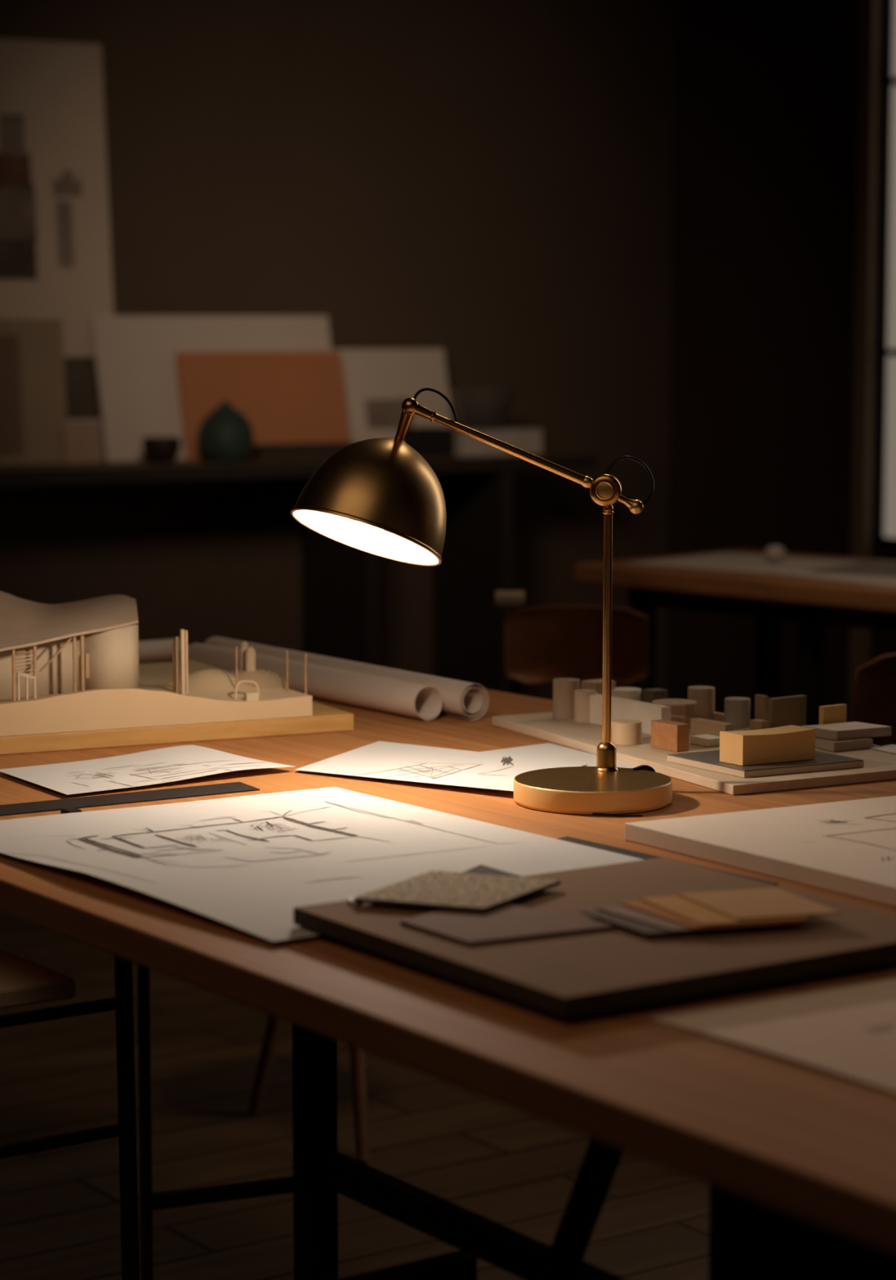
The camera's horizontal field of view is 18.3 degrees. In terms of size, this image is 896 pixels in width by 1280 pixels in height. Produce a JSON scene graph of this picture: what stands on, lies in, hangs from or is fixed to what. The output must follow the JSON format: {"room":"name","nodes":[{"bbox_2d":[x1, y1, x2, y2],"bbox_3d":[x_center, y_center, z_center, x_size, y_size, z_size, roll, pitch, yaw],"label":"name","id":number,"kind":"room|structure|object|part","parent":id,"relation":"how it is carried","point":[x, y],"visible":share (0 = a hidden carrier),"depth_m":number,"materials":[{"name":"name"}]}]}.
{"room":"design studio","nodes":[
{"label":"design studio","id":0,"kind":"room"},
{"bbox_2d":[0,0,673,487],"bbox_3d":[-1.982,-1.056,6.465,6.060,3.100,0.100,-4,8,-31],"label":"wall","id":1,"kind":"structure","parent":0,"point":[487,184],"depth_m":7.54,"materials":[{"name":"brown paint"}]},
{"bbox_2d":[0,466,669,700],"bbox_3d":[-1.952,0.082,6.545,6.040,0.820,0.012,-4,8,-31],"label":"trim","id":2,"kind":"structure","parent":1,"relation":"attached to","point":[206,559],"depth_m":7.36,"materials":[{"name":"wood"}]},
{"bbox_2d":[0,911,709,1279],"bbox_3d":[0.361,0.949,2.768,6.060,0.050,9.000,-4,8,-31],"label":"floor","id":3,"kind":"structure","parent":0,"point":[517,1170],"depth_m":4.14,"materials":[{"name":"wood"}]},
{"bbox_2d":[0,948,139,1279],"bbox_3d":[-0.556,0.571,2.685,0.390,0.720,0.374,-5,8,-35],"label":"metal stool","id":4,"kind":"object","parent":3,"relation":"on","point":[23,981],"visible":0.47,"depth_m":2.61,"materials":[{"name":"black metal"}]},
{"bbox_3d":[-0.576,0.321,2.642,0.330,0.020,0.330,-5,8,-35],"label":"seat","id":5,"kind":"part","parent":4,"relation":"part of","materials":[{"name":"brown wood"}]},
{"bbox_3d":[-0.452,0.352,2.512,0.360,0.010,0.008,-5,8,-35],"label":"seat rail","id":6,"kind":"part","parent":4,"relation":"part of","materials":[{"name":"black metal"}]},
{"bbox_3d":[-0.302,0.575,2.644,0.021,0.720,0.013,-5,8,-35],"label":"leg","id":7,"kind":"part","parent":4,"relation":"part of","materials":[{"name":"black metal"}]},
{"bbox_2d":[0,449,596,693],"bbox_3d":[-1.476,0.042,6.612,4.150,0.884,0.380,-4,8,-31],"label":"console table","id":8,"kind":"object","parent":3,"relation":"on","point":[340,582],"visible":0.64,"depth_m":7.36,"materials":[{"name":"wood"}]},
{"bbox_2d":[0,319,66,464],"bbox_3d":[-1.130,-0.608,6.836,0.412,0.356,0.034,-4,8,-31],"label":"display board","id":9,"kind":"object","parent":8,"relation":"on","point":[33,395],"visible":1,"depth_m":6.89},
{"bbox_2d":[0,38,113,461],"bbox_3d":[-1.191,-0.954,6.833,0.792,1.043,0.092,-4,8,-31],"label":"board","id":10,"kind":"object","parent":8,"relation":"on","point":[55,247],"visible":0.84,"depth_m":6.96,"materials":[{"name":"paper"}]},
{"bbox_2d":[0,113,25,155],"bbox_3d":[-1.078,-1.250,6.890,0.067,0.101,0.009,-4,8,-31],"label":"print","id":11,"kind":"object","parent":10,"relation":"on","point":[12,126],"depth_m":6.89},
{"bbox_2d":[0,152,31,187],"bbox_3d":[-1.175,-1.156,6.833,0.328,0.084,0.008,-4,8,-31],"label":"print","id":12,"kind":"object","parent":10,"relation":"on","point":[15,168],"depth_m":6.90},
{"bbox_2d":[0,182,37,243],"bbox_3d":[-1.171,-1.050,6.838,0.343,0.145,0.013,-4,8,-31],"label":"print","id":13,"kind":"object","parent":10,"relation":"on","point":[18,201],"depth_m":6.90},
{"bbox_2d":[0,239,37,279],"bbox_3d":[-1.170,-0.935,6.841,0.344,0.099,0.009,-4,8,-31],"label":"print","id":14,"kind":"object","parent":10,"relation":"attached to","point":[18,257],"depth_m":6.90},
{"bbox_2d":[52,169,82,267],"bbox_3d":[-0.948,-1.053,6.971,0.079,0.243,0.021,-4,8,-31],"label":"print","id":15,"kind":"object","parent":10,"relation":"attached to","point":[67,184],"depth_m":6.97},
{"bbox_2d":[63,356,101,419],"bbox_3d":[-0.914,-0.633,7.000,0.100,0.155,0.013,-4,8,-31],"label":"print","id":16,"kind":"object","parent":10,"relation":"attached to","point":[82,391],"depth_m":7.00},
{"bbox_2d":[62,422,99,463],"bbox_3d":[-0.913,-0.492,6.942,0.095,0.100,0.012,-4,8,-31],"label":"card","id":17,"kind":"object","parent":8,"relation":"on","point":[80,440],"visible":1,"depth_m":6.94,"materials":[{"name":"paper"}]},
{"bbox_2d":[142,436,180,464],"bbox_3d":[-0.709,-0.469,6.903,0.095,0.064,0.095,0,6,0],"label":"bowl","id":18,"kind":"object","parent":8,"relation":"on","point":[157,450],"visible":1,"depth_m":6.87,"materials":[{"name":"ceramic"}]},
{"bbox_2d":[90,315,331,462],"bbox_3d":[-0.586,-0.649,7.155,0.674,0.365,0.091,-4,8,-31],"label":"board","id":19,"kind":"object","parent":8,"relation":"on","point":[136,366],"visible":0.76,"depth_m":7.06,"materials":[{"name":"paper"}]},
{"bbox_2d":[196,400,253,462],"bbox_3d":[-0.557,-0.523,6.983,0.143,0.154,0.143,0,6,0],"label":"vase","id":20,"kind":"object","parent":8,"relation":"on","point":[225,435],"visible":1,"depth_m":6.93,"materials":[{"name":"ceramic"}]},
{"bbox_2d":[175,351,350,461],"bbox_3d":[-0.471,-0.605,7.173,0.472,0.272,0.070,-4,8,-31],"label":"board","id":21,"kind":"object","parent":8,"relation":"on","point":[284,397],"visible":0.76,"depth_m":7.18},
{"bbox_2d":[252,441,354,461],"bbox_3d":[-0.366,-0.482,7.126,0.277,0.041,0.050,-4,8,-31],"label":"book","id":22,"kind":"object","parent":8,"relation":"on","point":[313,451],"visible":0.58,"depth_m":7.09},
{"bbox_3d":[-0.284,-0.018,7.316,0.036,0.844,0.356,-4,8,-31],"label":"support panel","id":23,"kind":"part","parent":8,"relation":"part of","materials":[{"name":"wood"}]},
{"bbox_2d":[331,348,452,442],"bbox_3d":[-0.162,-0.636,7.432,0.386,0.278,0.069,-4,8,-31],"label":"board","id":24,"kind":"object","parent":8,"relation":"on","point":[377,382],"visible":0.52,"depth_m":7.43,"materials":[{"name":"paper"}]},
{"bbox_2d":[403,426,453,457],"bbox_3d":[-0.055,-0.520,7.316,0.105,0.074,0.100,-4,8,-31],"label":"box","id":25,"kind":"object","parent":8,"relation":"on","point":[428,442],"visible":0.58,"depth_m":7.27,"materials":[{"name":"metal"}]},
{"bbox_3d":[0.065,-0.042,7.525,0.036,0.844,0.356,-4,8,-31],"label":"support panel","id":26,"kind":"part","parent":8,"relation":"part of","materials":[{"name":"wood"}]},
{"bbox_2d":[453,426,543,456],"bbox_3d":[0.108,-0.528,7.413,0.254,0.068,0.150,-4,8,-31],"label":"book","id":27,"kind":"object","parent":8,"relation":"on","point":[527,439],"visible":0.64,"depth_m":7.35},
{"bbox_2d":[450,388,515,429],"bbox_3d":[0.092,-0.613,7.395,0.172,0.104,0.172,0,6,0],"label":"glass bowl","id":28,"kind":"object","parent":27,"relation":"on","point":[475,408],"visible":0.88,"depth_m":7.34,"materials":[{"name":"beige"}]},
{"bbox_2d":[248,1013,368,1163],"bbox_3d":[-0.171,0.509,4.389,0.310,0.458,0.586,2,7,19],"label":"wooden stool","id":29,"kind":"object","parent":3,"relation":"on","point":[357,1071],"visible":0.02,"depth_m":4.15,"materials":[{"name":"brown wood"}]},
{"bbox_3d":[-0.254,0.520,4.364,0.132,0.437,0.030,-3,7,-24],"label":"leg","id":30,"kind":"part","parent":29,"relation":"part of","materials":[{"name":"brown wood"}]},
{"bbox_3d":[-0.137,0.539,4.194,0.029,0.443,0.256,-1,7,-8],"label":"leg","id":31,"kind":"part","parent":29,"relation":"part of","materials":[{"name":"brown wood"}]},
{"bbox_2d":[0,657,895,1279],"bbox_3d":[0.151,0.559,2.658,1.194,0.750,3.190,-5,8,-36],"label":"table","id":32,"kind":"object","parent":3,"relation":"on","point":[797,1159],"visible":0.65,"depth_m":2.07,"materials":[{"name":"brown wood"}]},
{"bbox_2d":[60,807,81,813],"bbox_3d":[-0.370,0.169,2.741,0.015,0.005,0.018,-5,8,-35],"label":"eraser","id":33,"kind":"object","parent":32,"relation":"on","point":[71,810],"visible":0.82,"depth_m":2.74,"materials":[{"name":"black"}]},
{"bbox_2d":[0,782,259,816],"bbox_3d":[-0.372,0.164,2.803,0.394,0.001,0.052,-4,8,-32],"label":"straightedge","id":34,"kind":"object","parent":32,"relation":"on","point":[233,787],"visible":1,"depth_m":2.82,"materials":[{"name":"metal"}]},
{"bbox_3d":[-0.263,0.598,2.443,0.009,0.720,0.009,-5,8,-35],"label":"leg","id":35,"kind":"part","parent":32,"relation":"part of","materials":[{"name":"black metal"}]},
{"bbox_2d":[0,744,293,795],"bbox_3d":[-0.332,0.136,2.989,0.280,0.006,0.186,-5,8,-37],"label":"sketch sheet","id":36,"kind":"object","parent":32,"relation":"on","point":[175,763],"visible":1,"depth_m":2.98,"materials":[{"name":"white paper"}]},
{"bbox_2d":[137,638,180,663],"bbox_3d":[-0.563,0.028,3.854,0.450,0.033,0.031,-5,8,-35],"label":"paper roll","id":37,"kind":"object","parent":32,"relation":"on","point":[150,651],"visible":0.16,"depth_m":3.95,"materials":[{"name":"paper"}]},
{"bbox_2d":[0,591,353,755],"bbox_3d":[-0.527,0.012,3.326,0.720,0.184,0.420,-3,7,-26],"label":"model","id":38,"kind":"object","parent":32,"relation":"on","point":[72,677],"visible":1,"depth_m":3.23},
{"bbox_3d":[-0.476,0.052,3.151,0.022,0.033,0.003,-3,7,-26],"label":"bench frame","id":39,"kind":"part","parent":38,"relation":"part of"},
{"bbox_3d":[-0.416,0.030,3.240,0.012,0.029,0.003,-3,7,-26],"label":"model door","id":40,"kind":"part","parent":38,"relation":"part of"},
{"bbox_3d":[-0.250,0.035,3.296,0.002,0.055,0.002,0,6,0],"label":"post","id":41,"kind":"part","parent":38,"relation":"part of","materials":[{"name":"brown wood"}]},
{"bbox_3d":[-0.192,0.037,3.324,0.002,0.051,0.002,0,6,0],"label":"post","id":42,"kind":"part","parent":38,"relation":"part of","materials":[{"name":"brown wood"}]},
{"bbox_3d":[-0.169,0.040,3.302,0.002,0.049,0.002,0,6,0],"label":"post","id":43,"kind":"part","parent":38,"relation":"part of","materials":[{"name":"brown wood"}]},
{"bbox_2d":[184,643,442,720],"bbox_3d":[-0.185,0.051,3.608,0.042,0.043,0.560,-5,8,-35],"label":"paper roll","id":44,"kind":"object","parent":32,"relation":"on","point":[388,695],"visible":0.66,"depth_m":3.50,"materials":[{"name":"paper"}]},
{"bbox_3d":[-0.118,0.591,2.503,0.030,0.720,0.030,-5,8,-35],"label":"leg","id":45,"kind":"part","parent":32,"relation":"part of","materials":[{"name":"black metal"}]},
{"bbox_2d":[0,786,642,941],"bbox_3d":[-0.126,0.189,2.515,0.446,0.007,0.635,-5,8,-36],"label":"sheet","id":46,"kind":"object","parent":32,"relation":"on","point":[245,863],"visible":0.85,"depth_m":2.53,"materials":[{"name":"white paper"}]},
{"bbox_2d":[203,636,488,719],"bbox_3d":[-0.146,0.046,3.637,0.044,0.046,0.620,-5,8,-35],"label":"paper roll","id":47,"kind":"object","parent":32,"relation":"on","point":[463,700],"visible":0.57,"depth_m":3.47,"materials":[{"name":"paper"}]},
{"bbox_2d":[294,741,586,791],"bbox_3d":[-0.007,0.135,3.017,0.336,0.005,0.219,5,8,35],"label":"sketch sheet","id":48,"kind":"object","parent":32,"relation":"on","point":[379,759],"visible":0.95,"depth_m":3.02,"materials":[{"name":"white paper"}]},
{"bbox_2d":[290,387,671,816],"bbox_3d":[0.032,-0.046,2.821,0.395,0.414,0.169,1,7,12],"label":"desk lamp","id":49,"kind":"object","parent":32,"relation":"on","point":[380,497],"visible":1,"depth_m":2.81,"materials":[{"name":"gold metal"}]},
{"bbox_3d":[-0.081,-0.138,2.839,0.159,0.134,0.159,0,6,0],"label":"lamp shade","id":50,"kind":"part","parent":49,"relation":"part of","materials":[{"name":"gold metal"}]},
{"bbox_3d":[-0.081,-0.114,2.843,0.028,0.028,0.028,0,6,0],"label":"bulb","id":51,"kind":"part","parent":49,"relation":"part of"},
{"bbox_3d":[-0.013,-0.238,2.834,0.047,0.036,0.009,0,6,4],"label":"cord","id":52,"kind":"part","parent":49,"relation":"part of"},
{"bbox_3d":[0.062,-0.194,2.832,0.158,0.074,0.010,0,6,0],"label":"arm","id":53,"kind":"part","parent":49,"relation":"part of","materials":[{"name":"gold metal"}]},
{"bbox_2d":[594,742,617,771],"bbox_3d":[0.163,0.119,2.867,0.024,0.030,0.025,0,6,0],"label":"socket","id":54,"kind":"object","parent":49,"relation":"attached to","point":[606,754],"depth_m":2.86,"materials":[{"name":"gold metal"}]},
{"bbox_3d":[0.166,0.171,2.731,0.049,0.002,0.005,1,7,10],"label":"thin cord","id":55,"kind":"part","parent":49,"relation":"part of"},
{"bbox_3d":[0.180,-0.142,2.838,0.020,0.016,0.010,0,6,0],"label":"handle","id":56,"kind":"part","parent":49,"relation":"part of","materials":[{"name":"gold metal"}]},
{"bbox_3d":[0.185,-0.162,2.843,0.051,0.052,0.017,0,6,0],"label":"cord","id":57,"kind":"part","parent":49,"relation":"part of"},
{"bbox_3d":[0.192,-0.136,2.838,0.015,0.015,0.015,0,6,0],"label":"handle knob","id":58,"kind":"part","parent":49,"relation":"part of","materials":[{"name":"gold metal"}]},
{"bbox_3d":[0.202,0.141,2.877,0.026,0.026,0.015,-3,7,-27],"label":"power cord","id":59,"kind":"part","parent":49,"relation":"part of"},
{"bbox_2d":[482,742,635,768],"bbox_3d":[0.095,0.135,3.060,0.175,0.001,0.234,-3,7,-28],"label":"blank sheet","id":60,"kind":"object","parent":32,"relation":"on","point":[547,750],"visible":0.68,"depth_m":3.12,"materials":[{"name":"white paper"}]},
{"bbox_2d":[293,857,895,1017],"bbox_3d":[0.133,0.222,2.159,0.374,0.017,0.361,-4,8,-34],"label":"board","id":61,"kind":"object","parent":32,"relation":"on","point":[565,975],"depth_m":2.07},
{"bbox_2d":[346,895,362,906],"bbox_3d":[-0.074,0.208,2.217,0.011,0.003,0.026,-3,7,-26],"label":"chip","id":62,"kind":"object","parent":61,"relation":"on","point":[350,900],"visible":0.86,"depth_m":2.21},
{"bbox_2d":[353,870,559,911],"bbox_3d":[0.008,0.201,2.236,0.112,0.004,0.141,4,7,29],"label":"sample","id":63,"kind":"object","parent":61,"relation":"on","point":[455,891],"visible":1,"depth_m":2.22,"materials":[{"name":"stone"}]},
{"bbox_2d":[462,864,520,877],"bbox_3d":[0.029,0.200,2.285,0.064,0.004,0.132,3,7,24],"label":"sample","id":64,"kind":"object","parent":61,"relation":"on","point":[479,869],"depth_m":2.33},
{"bbox_2d":[400,903,615,946],"bbox_3d":[0.036,0.218,2.128,0.120,0.003,0.140,-6,9,-45],"label":"sample","id":65,"kind":"object","parent":61,"relation":"on","point":[508,922],"visible":0.8,"depth_m":2.12,"materials":[{"name":"laminate"}]},
{"bbox_2d":[579,910,746,934],"bbox_3d":[0.164,0.214,2.136,0.078,0.002,0.112,-4,7,-30],"label":"chip","id":66,"kind":"object","parent":61,"relation":"on","point":[636,926],"visible":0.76,"depth_m":2.11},
{"bbox_2d":[596,906,772,931],"bbox_3d":[0.181,0.212,2.140,0.076,0.002,0.121,-4,8,-33],"label":"chip","id":67,"kind":"object","parent":66,"relation":"on","point":[626,912],"visible":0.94,"depth_m":2.12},
{"bbox_2d":[618,900,799,928],"bbox_3d":[0.201,0.210,2.147,0.082,0.002,0.126,-4,7,-30],"label":"chip","id":68,"kind":"object","parent":67,"relation":"on","point":[641,905],"visible":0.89,"depth_m":2.13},
{"bbox_2d":[639,895,808,925],"bbox_3d":[0.212,0.207,2.153,0.084,0.002,0.118,-3,7,-23],"label":"chip","id":69,"kind":"object","parent":68,"relation":"on","point":[686,908],"visible":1,"depth_m":2.13,"materials":[{"name":"wood"}]},
{"bbox_2d":[677,887,839,919],"bbox_3d":[0.240,0.204,2.164,0.084,0.002,0.110,-3,7,-22],"label":"chip","id":70,"kind":"object","parent":69,"relation":"on","point":[772,902],"visible":1,"depth_m":2.16,"materials":[{"name":"wood"}]},
{"bbox_3d":[0.212,0.213,2.170,0.078,0.003,0.107,-3,7,-28],"label":"swatch backing","id":71,"kind":"part","parent":61,"relation":"part of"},
{"bbox_2d":[555,835,777,885],"bbox_3d":[0.189,0.199,2.497,0.027,0.001,0.284,-5,8,-37],"label":"straightedge","id":72,"kind":"object","parent":32,"relation":"on","point":[602,846],"visible":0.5,"depth_m":2.54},
{"bbox_2d":[491,711,895,795],"bbox_3d":[0.302,0.118,3.165,0.290,0.010,0.564,-3,7,-25],"label":"board","id":73,"kind":"object","parent":32,"relation":"on","point":[585,737],"visible":0.54,"depth_m":3.03,"materials":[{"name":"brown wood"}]},
{"bbox_2d":[552,677,579,719],"bbox_3d":[0.141,0.070,3.334,0.032,0.046,0.032,0,6,0],"label":"block","id":74,"kind":"object","parent":73,"relation":"on","point":[563,688],"visible":0.89,"depth_m":3.32,"materials":[{"name":"wood"}]},
{"bbox_2d":[573,688,595,723],"bbox_3d":[0.163,0.078,3.304,0.027,0.037,0.027,0,6,0],"label":"block","id":75,"kind":"object","parent":73,"relation":"on","point":[581,697],"visible":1,"depth_m":3.29,"materials":[{"name":"wood"}]},
{"bbox_2d":[581,679,615,694],"bbox_3d":[0.182,0.069,3.372,0.033,0.040,0.026,-5,8,-35],"label":"block","id":76,"kind":"object","parent":73,"relation":"on","point":[594,684],"visible":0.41,"depth_m":3.36,"materials":[{"name":"wood"}]},
{"bbox_2d":[610,687,640,701],"bbox_3d":[0.215,0.074,3.371,0.037,0.030,0.037,0,6,0],"label":"block","id":77,"kind":"object","parent":73,"relation":"on","point":[629,693],"visible":0.45,"depth_m":3.36,"materials":[{"name":"wood"}]},
{"bbox_2d":[611,719,641,745],"bbox_3d":[0.201,0.104,3.135,0.034,0.025,0.034,0,6,0],"label":"block","id":78,"kind":"object","parent":73,"relation":"on","point":[624,731],"visible":0.94,"depth_m":3.12,"materials":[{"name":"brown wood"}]},
{"bbox_2d":[589,693,670,733],"bbox_3d":[0.205,0.086,3.251,0.014,0.033,0.155,-5,8,-35],"label":"block","id":79,"kind":"object","parent":73,"relation":"on","point":[620,708],"visible":0.71,"depth_m":3.23,"materials":[{"name":"wood"}]},
{"bbox_2d":[642,688,667,706],"bbox_3d":[0.250,0.075,3.367,0.023,0.030,0.021,-5,8,-35],"label":"block","id":80,"kind":"object","parent":73,"relation":"on","point":[648,695],"visible":0.46,"depth_m":3.36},
{"bbox_2d":[650,719,688,751],"bbox_3d":[0.246,0.106,3.092,0.018,0.030,0.045,-5,8,-35],"label":"cube","id":81,"kind":"object","parent":73,"relation":"on","point":[667,735],"visible":1,"depth_m":3.08,"materials":[{"name":"orange wood"}]},
{"bbox_2d":[651,698,696,728],"bbox_3d":[0.263,0.088,3.242,0.073,0.032,0.073,-5,8,-35],"label":"square block","id":82,"kind":"object","parent":73,"relation":"on","point":[679,713],"depth_m":3.25,"materials":[{"name":"wood"}]},
{"bbox_3d":[0.263,0.072,3.240,0.052,0.001,0.052,0,6,0],"label":"round cap","id":83,"kind":"part","parent":82,"relation":"part of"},
{"bbox_2d":[687,685,714,719],"bbox_3d":[0.299,0.077,3.293,0.032,0.042,0.032,0,6,0],"label":"block","id":84,"kind":"object","parent":73,"relation":"on","point":[704,695],"visible":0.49,"depth_m":3.28,"materials":[{"name":"wood"}]},
{"bbox_2d":[689,733,719,746],"bbox_3d":[0.291,0.113,3.126,0.024,0.009,0.032,-5,8,-35],"label":"slab","id":85,"kind":"object","parent":73,"relation":"on","point":[708,740],"visible":0.8,"depth_m":3.12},
{"bbox_2d":[689,717,733,736],"bbox_3d":[0.302,0.101,3.188,0.013,0.017,0.061,-5,8,-35],"label":"block","id":86,"kind":"object","parent":73,"relation":"on","point":[698,726],"visible":0.73,"depth_m":3.18,"materials":[{"name":"brown wood"}]},
{"bbox_2d":[712,711,724,722],"bbox_3d":[0.324,0.093,3.277,0.009,0.013,0.058,-5,8,-35],"label":"block","id":87,"kind":"object","parent":73,"relation":"on","point":[717,716],"visible":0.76,"depth_m":3.28,"materials":[{"name":"brown wood"}]},
{"bbox_2d":[724,697,750,728],"bbox_3d":[0.339,0.085,3.265,0.030,0.033,0.030,0,6,0],"label":"block","id":88,"kind":"object","parent":73,"relation":"on","point":[736,709],"visible":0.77,"depth_m":3.25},
{"bbox_2d":[749,719,769,729],"bbox_3d":[0.362,0.099,3.237,0.014,0.011,0.021,-5,8,-35],"label":"wood block","id":89,"kind":"object","parent":73,"relation":"on","point":[754,724],"visible":0.76,"depth_m":3.23,"materials":[{"name":"wood"}]},
{"bbox_2d":[754,694,768,720],"bbox_3d":[0.370,0.082,3.287,0.005,0.034,0.019,-5,8,-35],"label":"block","id":90,"kind":"object","parent":73,"relation":"on","point":[760,700],"visible":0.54,"depth_m":3.28,"materials":[{"name":"wood"}]},
{"bbox_2d":[666,750,863,777],"bbox_3d":[0.339,0.129,2.985,0.165,0.008,0.130,-3,7,-27],"label":"plinth","id":91,"kind":"object","parent":73,"relation":"on","point":[706,760],"visible":0.73,"depth_m":2.95,"materials":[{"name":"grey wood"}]},
{"bbox_2d":[719,724,814,765],"bbox_3d":[0.339,0.112,2.958,0.098,0.033,0.037,-4,7,-29],"label":"block","id":92,"kind":"object","parent":73,"relation":"on","point":[789,743],"visible":1,"depth_m":2.94,"materials":[{"name":"wood"}]},
{"bbox_2d":[767,694,805,728],"bbox_3d":[0.396,0.084,3.255,0.054,0.036,0.008,-5,8,-35],"label":"block","id":93,"kind":"object","parent":73,"relation":"on","point":[785,710],"visible":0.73,"depth_m":3.25,"materials":[{"name":"wood"}]},
{"bbox_2d":[818,703,846,724],"bbox_3d":[0.435,0.094,3.155,0.036,0.040,0.007,-5,8,-35],"label":"cube","id":94,"kind":"object","parent":73,"relation":"on","point":[833,713],"visible":0.56,"depth_m":3.15,"materials":[{"name":"wood"}]},
{"bbox_2d":[814,737,872,751],"bbox_3d":[0.438,0.114,3.106,0.060,0.010,0.050,-4,8,-30],"label":"stone slab","id":95,"kind":"object","parent":73,"relation":"on","point":[833,745],"visible":0.67,"depth_m":3.08,"materials":[{"name":"stone"}]},
{"bbox_2d":[800,721,891,740],"bbox_3d":[0.446,0.102,3.120,0.088,0.010,0.050,-3,7,-27],"label":"stone slab","id":96,"kind":"object","parent":95,"relation":"on","point":[851,730],"visible":0.87,"depth_m":3.10,"materials":[{"name":"stone"}]},
{"bbox_2d":[869,744,895,754],"bbox_3d":[0.495,0.121,3.085,0.041,0.001,0.056,-4,8,-33],"label":"card","id":97,"kind":"object","parent":73,"relation":"on","point":[891,748],"visible":1,"depth_m":3.09,"materials":[{"name":"paper"}]},
{"bbox_2d":[624,795,895,906],"bbox_3d":[0.490,0.191,2.499,0.418,0.016,0.542,-4,8,-34],"label":"board","id":98,"kind":"object","parent":32,"relation":"on","point":[848,847],"visible":1,"depth_m":2.53,"materials":[{"name":"paper"}]},
{"bbox_2d":[648,977,895,1092],"bbox_3d":[0.356,0.266,1.896,0.324,0.002,0.297,-4,8,-32],"label":"sheet","id":99,"kind":"object","parent":32,"relation":"on","point":[849,1031],"visible":1,"depth_m":1.91,"materials":[{"name":"paper"}]},
{"bbox_3d":[0.279,0.655,1.942,0.024,0.720,0.280,-5,8,-35],"label":"leg panel","id":100,"kind":"part","parent":32,"relation":"part of","materials":[{"name":"black metal"}]},
{"bbox_2d":[503,605,648,701],"bbox_3d":[0.224,0.308,4.783,0.402,0.771,0.466,0,6,4],"label":"wooden chair","id":101,"kind":"object","parent":3,"relation":"on","point":[544,643],"visible":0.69,"depth_m":4.56,"materials":[{"name":"brown wood"}]},
{"bbox_2d":[494,591,524,607],"bbox_3d":[0.103,-0.069,4.632,0.048,0.026,0.043,0,6,0],"label":"folded cloth","id":102,"kind":"object","parent":101,"relation":"on","point":[502,598],"visible":1,"depth_m":4.61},
{"bbox_3d":[0.114,0.129,4.619,0.020,0.285,0.084,0,6,4],"label":"post","id":103,"kind":"part","parent":101,"relation":"part of","materials":[{"name":"wood"}]},
{"bbox_3d":[0.314,0.131,4.605,0.020,0.285,0.084,0,6,4],"label":"post","id":104,"kind":"part","parent":101,"relation":"part of","materials":[{"name":"wood"}]},
{"bbox_2d":[573,549,895,725],"bbox_3d":[1.022,0.268,5.218,0.520,0.750,1.700,-6,9,-43],"label":"table","id":105,"kind":"object","parent":3,"relation":"on","point":[813,603],"visible":0.56,"depth_m":5.34,"materials":[{"name":"brown wood"}]},
{"bbox_3d":[0.392,0.243,5.615,0.035,0.710,0.035,-5,8,-35],"label":"leg","id":106,"kind":"part","parent":105,"relation":"part of","materials":[{"name":"wood"}]},
{"bbox_2d":[626,552,878,573],"bbox_3d":[0.695,-0.147,5.539,0.600,0.001,0.340,6,9,41],"label":"drawing sheet","id":107,"kind":"object","parent":105,"relation":"on","point":[722,561],"visible":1,"depth_m":5.61,"materials":[{"name":"paper"}]},
{"bbox_2d":[764,545,785,561],"bbox_3d":[0.662,-0.176,5.636,0.042,0.032,0.044,0,6,0],"label":"crumpled paper","id":108,"kind":"object","parent":107,"relation":"on","point":[773,553],"visible":1,"depth_m":5.62,"materials":[{"name":"paper"}]},
{"bbox_3d":[0.883,-0.031,5.054,0.030,0.040,1.500,-6,9,-43],"label":"rail","id":109,"kind":"part","parent":105,"relation":"part of","materials":[{"name":"wood"}]},
{"bbox_3d":[0.670,0.213,5.872,0.035,0.710,0.035,-5,8,-35],"label":"leg","id":110,"kind":"part","parent":105,"relation":"part of","materials":[{"name":"wood"}]},
{"bbox_3d":[0.685,0.278,5.302,0.035,0.710,0.035,-5,8,-35],"label":"leg","id":111,"kind":"part","parent":105,"relation":"part of","materials":[{"name":"wood"}]},
{"bbox_2d":[773,571,895,586],"bbox_3d":[0.973,-0.109,5.198,0.360,0.001,0.680,-5,8,-37],"label":"drawing sheet","id":112,"kind":"object","parent":105,"relation":"on","point":[871,580],"visible":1,"depth_m":5.28,"materials":[{"name":"paper"}]},
{"bbox_2d":[803,562,895,577],"bbox_3d":[0.924,-0.132,5.397,0.400,0.001,0.260,5,8,35],"label":"drawing sheet","id":113,"kind":"object","parent":112,"relation":"on","point":[876,569],"visible":1,"depth_m":5.43,"materials":[{"name":"grey paper"}]},
{"bbox_2d":[850,653,895,746],"bbox_3d":[0.683,0.372,4.288,0.402,0.756,0.466,-1,7,-8],"label":"wooden chair","id":114,"kind":"object","parent":3,"relation":"on","point":[873,691],"visible":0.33,"depth_m":4.04,"materials":[{"name":"brown wood"}]},
{"bbox_2d":[667,0,895,722],"bbox_3d":[3.010,-0.796,4.171,0.120,3.100,9.000,-4,8,-31],"label":"wall","id":115,"kind":"structure","parent":0,"point":[765,92],"depth_m":7.64,"materials":[{"name":"paint"}]},
{"bbox_2d":[847,0,880,722],"bbox_3d":[1.085,-1.092,7.221,0.024,2.980,0.055,-4,8,-31],"label":"window frame","id":116,"kind":"structure","parent":115,"relation":"attached to","point":[869,10],"depth_m":7.23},
{"bbox_2d":[871,0,895,546],"bbox_3d":[1.480,-1.226,6.603,0.024,2.095,1.400,-4,8,-31],"label":"window","id":117,"kind":"structure","parent":115,"relation":"in","point":[883,484],"depth_m":7.22,"materials":[{"name":"black glass"}]},
{"bbox_3d":[1.487,-1.226,6.607,0.006,2.085,1.390,-4,8,-31],"label":"pane","id":118,"kind":"part","parent":117,"relation":"part of","materials":[{"name":"glass"}]}
]}

